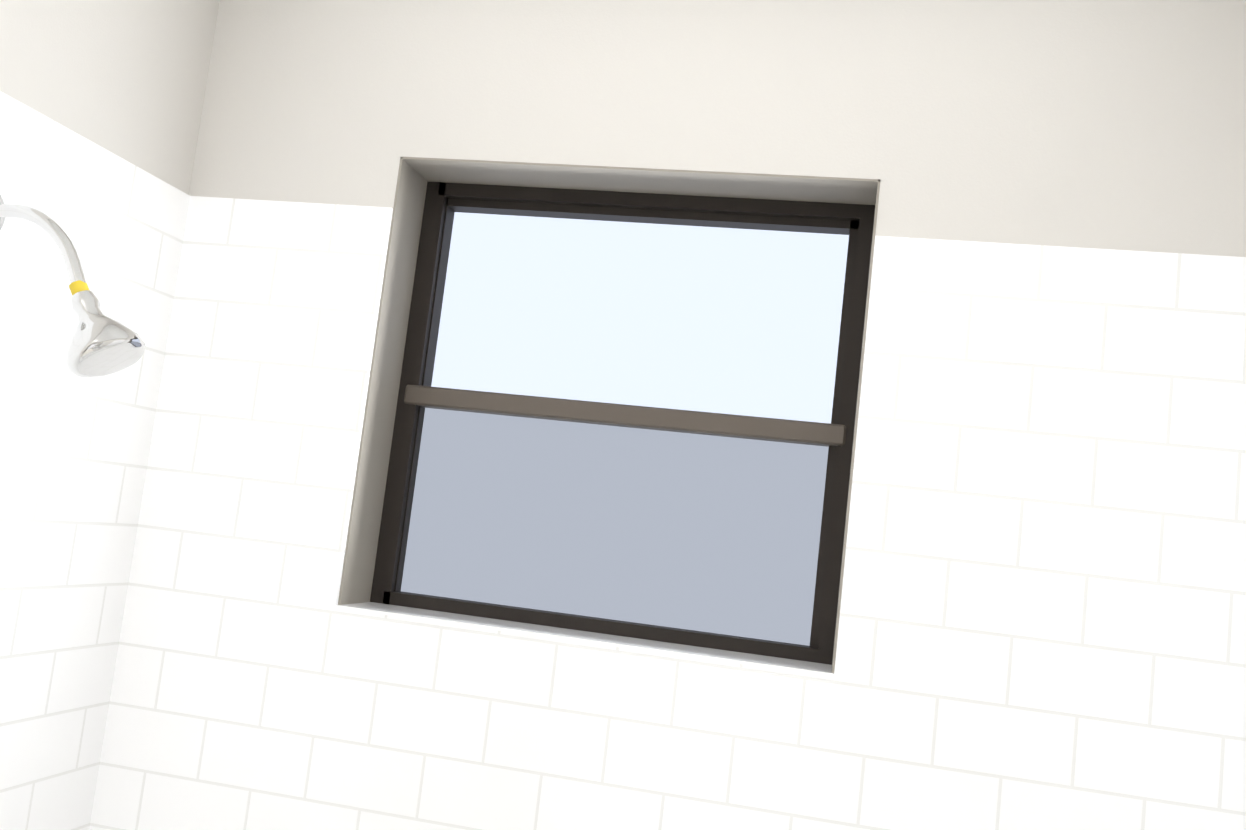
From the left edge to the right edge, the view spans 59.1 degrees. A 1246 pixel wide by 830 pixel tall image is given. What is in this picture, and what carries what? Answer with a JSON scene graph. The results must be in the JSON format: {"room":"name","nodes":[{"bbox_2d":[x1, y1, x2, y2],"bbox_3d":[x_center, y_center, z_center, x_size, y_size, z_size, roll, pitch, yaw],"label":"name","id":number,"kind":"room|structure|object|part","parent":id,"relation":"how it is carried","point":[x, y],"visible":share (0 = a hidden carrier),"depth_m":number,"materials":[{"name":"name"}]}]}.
{"room":"bathroom","nodes":[
{"label":"bathroom","id":0,"kind":"room"},
{"bbox_2d":[0,0,219,194],"bbox_3d":[-1.085,0.273,0.111,0.200,2.440,2.890,5,-6,12],"label":"wall","id":1,"kind":"structure","parent":0,"point":[126,80],"depth_m":1.41,"materials":[{"name":"grey paint"}]},
{"bbox_2d":[0,91,189,829],"bbox_3d":[-0.813,0.626,1.071,0.008,2.000,0.830,5,-6,12],"label":"wall tile","id":2,"kind":"structure","parent":1,"relation":"attached to","point":[74,452],"depth_m":1.38,"materials":[{"name":"white tile"}]},
{"bbox_2d":[0,195,144,377],"bbox_3d":[-0.604,-0.144,1.172,0.215,0.201,0.078,5,-6,12],"label":"shower head","id":3,"kind":"object","parent":2,"relation":"attached to","point":[101,344],"visible":1,"depth_m":1.15},
{"bbox_2d":[189,0,1245,256],"bbox_3d":[0.048,0.541,1.442,1.920,2.440,0.200,5,-6,12],"label":"wall","id":4,"kind":"structure","parent":0,"point":[1109,124],"depth_m":1.43,"materials":[{"name":"grey paint"}]},
{"bbox_2d":[335,602,833,676],"bbox_3d":[-0.050,0.293,1.452,0.649,0.008,0.138,5,-6,12],"label":"window sill","id":5,"kind":"structure","parent":4,"relation":"attached to","point":[730,657],"depth_m":1.42,"materials":[{"name":"white tile"}]},
{"bbox_2d":[338,157,880,672],"bbox_3d":[-0.012,-0.014,1.497,0.649,0.616,0.151,5,-6,12],"label":"window","id":6,"kind":"structure","parent":4,"relation":"in","point":[444,202],"depth_m":1.54,"materials":[{"name":"clear glass"}]},
{"bbox_3d":[-0.019,0.141,1.535,0.605,0.280,0.006,5,-6,12],"label":"lower window glass","id":7,"kind":"part","parent":6,"relation":"part of","materials":[{"name":"clear glass"}]},
{"bbox_3d":[0.016,-0.142,1.576,0.605,0.296,0.006,5,-6,12],"label":"upper window glass","id":8,"kind":"part","parent":6,"relation":"part of","materials":[{"name":"clear glass"}]},
{"bbox_2d":[89,196,1245,829],"bbox_3d":[0.019,0.602,1.333,1.504,1.710,0.008,5,-6,12],"label":"wall tile","id":9,"kind":"structure","parent":4,"relation":"attached to","point":[1043,614],"depth_m":1.34,"materials":[{"name":"white tile"}]}
]}

